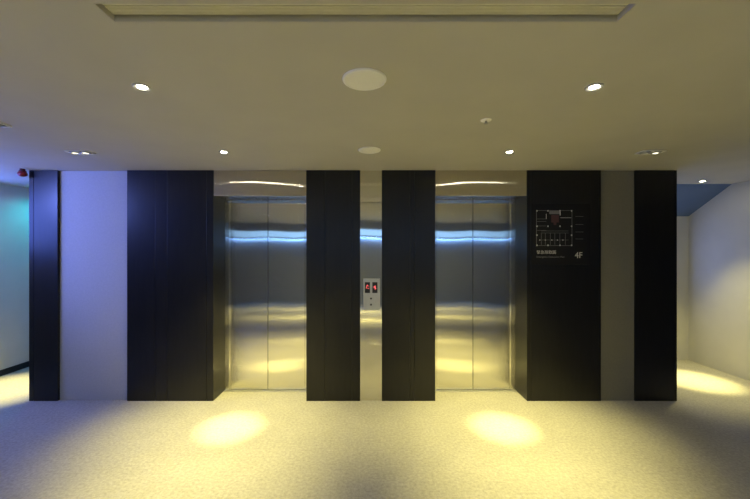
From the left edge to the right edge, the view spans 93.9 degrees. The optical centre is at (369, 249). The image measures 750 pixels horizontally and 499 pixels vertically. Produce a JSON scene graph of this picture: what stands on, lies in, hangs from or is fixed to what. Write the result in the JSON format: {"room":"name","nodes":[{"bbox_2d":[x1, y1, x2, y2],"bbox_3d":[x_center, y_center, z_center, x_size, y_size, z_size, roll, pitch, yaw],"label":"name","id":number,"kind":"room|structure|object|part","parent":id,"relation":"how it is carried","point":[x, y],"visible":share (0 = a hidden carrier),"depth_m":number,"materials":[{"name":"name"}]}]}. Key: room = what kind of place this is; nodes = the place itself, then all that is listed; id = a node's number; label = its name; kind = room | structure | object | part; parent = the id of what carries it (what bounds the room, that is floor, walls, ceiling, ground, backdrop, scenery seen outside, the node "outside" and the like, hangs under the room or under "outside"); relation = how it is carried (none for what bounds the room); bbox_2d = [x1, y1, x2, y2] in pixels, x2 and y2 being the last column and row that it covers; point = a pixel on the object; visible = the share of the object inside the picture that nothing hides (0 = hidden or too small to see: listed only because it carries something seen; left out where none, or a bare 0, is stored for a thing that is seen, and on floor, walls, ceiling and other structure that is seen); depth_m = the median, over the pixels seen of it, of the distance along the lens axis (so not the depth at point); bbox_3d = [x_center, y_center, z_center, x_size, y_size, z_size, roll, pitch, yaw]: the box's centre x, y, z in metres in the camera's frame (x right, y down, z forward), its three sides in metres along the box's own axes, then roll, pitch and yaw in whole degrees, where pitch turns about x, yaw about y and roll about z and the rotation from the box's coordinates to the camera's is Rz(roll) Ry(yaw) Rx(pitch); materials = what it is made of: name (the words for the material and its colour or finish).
{"room":"elevator lobby","nodes":[
{"label":"elevator lobby","id":0,"kind":"room"},
{"bbox_2d":[0,183,28,369],"bbox_3d":[-4.675,0.370,2.000,0.150,2.400,9.200,0,0,0],"label":"wall","id":1,"kind":"structure","parent":0,"point":[14,200],"depth_m":4.53,"materials":[{"name":"paint"}]},
{"bbox_2d":[0,361,28,375],"bbox_3d":[-4.594,1.532,5.250,0.012,0.075,2.700,0,0,0],"label":"baseboard","id":2,"kind":"structure","parent":1,"relation":"attached to","point":[8,370],"depth_m":4.52,"materials":[{"name":"black"}]},
{"bbox_2d":[0,0,749,187],"bbox_3d":[-0.025,-0.880,2.000,9.450,0.100,9.500,0,0,0],"label":"ceiling","id":3,"kind":"structure","parent":0,"point":[675,74],"depth_m":1.82,"materials":[{"name":"paint"}]},
{"bbox_2d":[0,122,11,127],"bbox_3d":[-2.500,-0.822,2.300,0.196,0.014,0.100,0,0,0],"label":"recessed light","id":4,"kind":"object","parent":3,"relation":"in","point":[2,125],"visible":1,"depth_m":2.33,"materials":[{"name":"white plastic"}]},
{"bbox_2d":[17,168,27,176],"bbox_3d":[-3.554,-0.789,3.580,0.080,0.082,0.080,0,0,0],"label":"fire alarm","id":5,"kind":"object","parent":3,"relation":"attached to","point":[21,172],"visible":1,"depth_m":3.56,"materials":[{"name":"red plastic"}]},
{"bbox_2d":[64,150,95,154],"bbox_3d":[-2.450,-0.822,2.960,0.196,0.014,0.100,0,0,0],"label":"recessed light","id":6,"kind":"object","parent":3,"relation":"in","point":[77,152],"visible":1,"depth_m":2.94,"materials":[{"name":"white plastic"}]},
{"bbox_2d":[131,83,151,91],"bbox_3d":[-1.160,-0.826,1.780,0.088,0.006,0.088,0,0,0],"label":"recessed light","id":7,"kind":"object","parent":3,"relation":"in","point":[139,86],"visible":1,"depth_m":1.77,"materials":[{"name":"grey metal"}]},
{"bbox_2d":[218,150,229,153],"bbox_3d":[-1.235,-0.826,2.960,0.088,0.006,0.088,0,0,0],"label":"recessed light","id":8,"kind":"object","parent":3,"relation":"in","point":[220,151],"visible":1,"depth_m":2.96,"materials":[{"name":"white"}]},
{"bbox_2d":[342,68,386,90],"bbox_3d":[-0.027,-0.824,1.700,0.214,0.011,0.214,0,0,0],"label":"ceiling speaker","id":9,"kind":"object","parent":3,"relation":"attached to","point":[363,79],"visible":1,"depth_m":1.68,"materials":[{"name":"white plastic"}]},
{"bbox_2d":[94,3,636,21],"bbox_3d":[-0.016,-0.869,1.226,1.830,0.078,0.098,0,0,0],"label":"ceiling recess","id":10,"kind":"object","parent":3,"relation":"in","point":[117,12],"visible":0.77,"depth_m":1.25,"materials":[{"name":"paint"}]},
{"bbox_2d":[358,147,380,153],"bbox_3d":[-0.004,-0.824,2.900,0.184,0.011,0.184,0,0,0],"label":"ceiling speaker","id":11,"kind":"object","parent":3,"relation":"attached to","point":[366,150],"visible":1,"depth_m":2.88,"materials":[{"name":"white plastic"}]},
{"bbox_2d":[480,118,491,124],"bbox_3d":[0.741,-0.817,2.235,0.068,0.026,0.068,0,0,0],"label":"sprinkler","id":12,"kind":"object","parent":3,"relation":"attached to","point":[485,120],"visible":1,"depth_m":2.23,"materials":[{"name":"white plastic"}]},
{"bbox_2d":[504,150,514,153],"bbox_3d":[1.180,-0.826,2.960,0.088,0.006,0.088,0,0,0],"label":"recessed light","id":13,"kind":"object","parent":3,"relation":"in","point":[510,151],"visible":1,"depth_m":2.96,"materials":[{"name":"white"}]},
{"bbox_2d":[584,83,604,91],"bbox_3d":[1.140,-0.826,1.780,0.088,0.006,0.088,0,0,0],"label":"recessed light","id":14,"kind":"object","parent":3,"relation":"in","point":[596,86],"visible":1,"depth_m":1.77,"materials":[{"name":"white"}]},
{"bbox_2d":[634,150,666,154],"bbox_3d":[2.370,-0.822,2.960,0.196,0.014,0.100,0,0,0],"label":"recessed light","id":15,"kind":"object","parent":3,"relation":"in","point":[652,152],"visible":1,"depth_m":2.94,"materials":[{"name":"white plastic"}]},
{"bbox_2d":[0,360,749,498],"bbox_3d":[-0.025,1.630,2.000,9.450,0.120,9.500,0,0,0],"label":"floor","id":16,"kind":"structure","parent":0,"point":[234,445],"depth_m":2.81,"materials":[{"name":"carpet"}]},
{"bbox_2d":[677,216,687,359],"bbox_3d":[3.920,0.370,5.075,1.560,2.400,0.150,0,0,0],"label":"wall","id":17,"kind":"structure","parent":0,"point":[682,221],"depth_m":5.00,"materials":[{"name":"paint"}]},
{"bbox_2d":[677,184,730,215],"bbox_3d":[3.845,-0.655,4.700,1.410,0.350,0.600,0,0,0],"label":"ceiling","id":18,"kind":"structure","parent":17,"relation":"attached to","point":[690,197],"depth_m":4.60,"materials":[{"name":"paint"}]},
{"bbox_2d":[688,181,749,380],"bbox_3d":[4.625,0.370,1.200,0.150,2.400,7.600,0,0,0],"label":"wall","id":19,"kind":"structure","parent":0,"point":[719,230],"depth_m":4.54,"materials":[{"name":"paint"}]},
{"bbox_3d":[-0.180,0.370,5.277,6.640,2.400,2.645,0,0,0],"label":"wall","id":20,"kind":"structure","parent":0,"visible":0},
{"bbox_2d":[29,170,59,400],"bbox_3d":[-3.394,0.370,3.795,0.296,2.397,0.317,0,0,0],"label":"wall panel","id":21,"kind":"object","parent":20,"relation":"attached to","point":[44,185],"visible":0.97,"depth_m":3.64,"materials":[{"name":"black wood"}]},
{"bbox_2d":[60,171,126,399],"bbox_3d":[-2.885,0.370,3.808,0.722,2.397,0.289,0,0,0],"label":"panel","id":22,"kind":"object","parent":20,"relation":"attached to","point":[93,204],"visible":0.76,"depth_m":3.66,"materials":[{"name":"paint"}]},
{"bbox_2d":[127,170,224,400],"bbox_3d":[-2.076,0.370,3.795,0.896,2.397,0.317,0,0,0],"label":"wall panel","id":23,"kind":"object","parent":20,"relation":"attached to","point":[176,221],"visible":0.94,"depth_m":3.64,"materials":[{"name":"black wood"}]},
{"bbox_2d":[214,170,305,391],"bbox_3d":[-1.145,0.371,3.795,0.964,2.398,0.310,0,0,0],"label":"door","id":24,"kind":"structure","parent":20,"relation":"in","point":[265,210],"depth_m":3.92,"materials":[{"name":"silver metal"}]},
{"bbox_3d":[-1.145,1.568,3.894,0.960,0.004,0.038,0,0,0],"label":"sill","id":25,"kind":"part","parent":24,"relation":"part of","materials":[{"name":"silver metal"}]},
{"bbox_2d":[306,170,359,400],"bbox_3d":[-0.383,0.370,3.795,0.558,2.397,0.317,0,0,0],"label":"wall panel","id":26,"kind":"object","parent":20,"relation":"attached to","point":[332,196],"visible":0.91,"depth_m":3.64,"materials":[{"name":"black wood"}]},
{"bbox_2d":[360,171,381,399],"bbox_3d":[0.010,0.370,3.800,0.229,2.397,0.305,0,0,0],"label":"wall strip","id":27,"kind":"object","parent":20,"relation":"attached to","point":[370,181],"visible":0.99,"depth_m":3.65,"materials":[{"name":"silver metal"}]},
{"bbox_2d":[363,279,379,309],"bbox_3d":[0.018,0.460,3.643,0.172,0.326,0.013,0,0,0],"label":"panel","id":28,"kind":"object","parent":27,"relation":"attached to","point":[371,287],"visible":1,"depth_m":3.64,"materials":[{"name":"silver plastic"}]},
{"bbox_2d":[382,170,434,400],"bbox_3d":[0.402,0.370,3.795,0.554,2.397,0.317,0,0,0],"label":"wall panel","id":29,"kind":"object","parent":20,"relation":"attached to","point":[408,196],"visible":0.91,"depth_m":3.64,"materials":[{"name":"black wood"}]},
{"bbox_2d":[435,170,526,391],"bbox_3d":[1.155,0.371,3.795,0.951,2.398,0.310,0,0,0],"label":"door","id":30,"kind":"structure","parent":20,"relation":"in","point":[475,210],"depth_m":3.92,"materials":[{"name":"silver metal"}]},
{"bbox_3d":[1.155,1.568,3.894,0.947,0.004,0.038,0,0,0],"label":"sill","id":31,"kind":"part","parent":30,"relation":"part of","materials":[{"name":"silver metal"}]},
{"bbox_2d":[516,170,600,400],"bbox_3d":[2.015,0.370,3.795,0.769,2.397,0.317,0,0,0],"label":"wall panel","id":32,"kind":"object","parent":20,"relation":"attached to","point":[558,307],"visible":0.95,"depth_m":3.64,"materials":[{"name":"black wood"}]},
{"bbox_2d":[531,204,589,264],"bbox_3d":[1.979,-0.164,3.632,0.613,0.628,0.007,0,0,0],"label":"sign","id":33,"kind":"object","parent":32,"relation":"attached to","point":[560,233],"visible":1,"depth_m":3.63,"materials":[{"name":"black"}]},
{"bbox_2d":[601,171,633,399],"bbox_3d":[2.576,0.370,3.800,0.353,2.397,0.305,0,0,0],"label":"panel","id":34,"kind":"object","parent":20,"relation":"attached to","point":[617,187],"visible":0.71,"depth_m":3.65,"materials":[{"name":"grey paint"}]},
{"bbox_2d":[634,170,676,400],"bbox_3d":[2.971,0.370,3.795,0.436,2.397,0.317,0,0,0],"label":"wall panel","id":35,"kind":"object","parent":20,"relation":"attached to","point":[655,191],"visible":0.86,"depth_m":3.64,"materials":[{"name":"black wood"}]}
]}

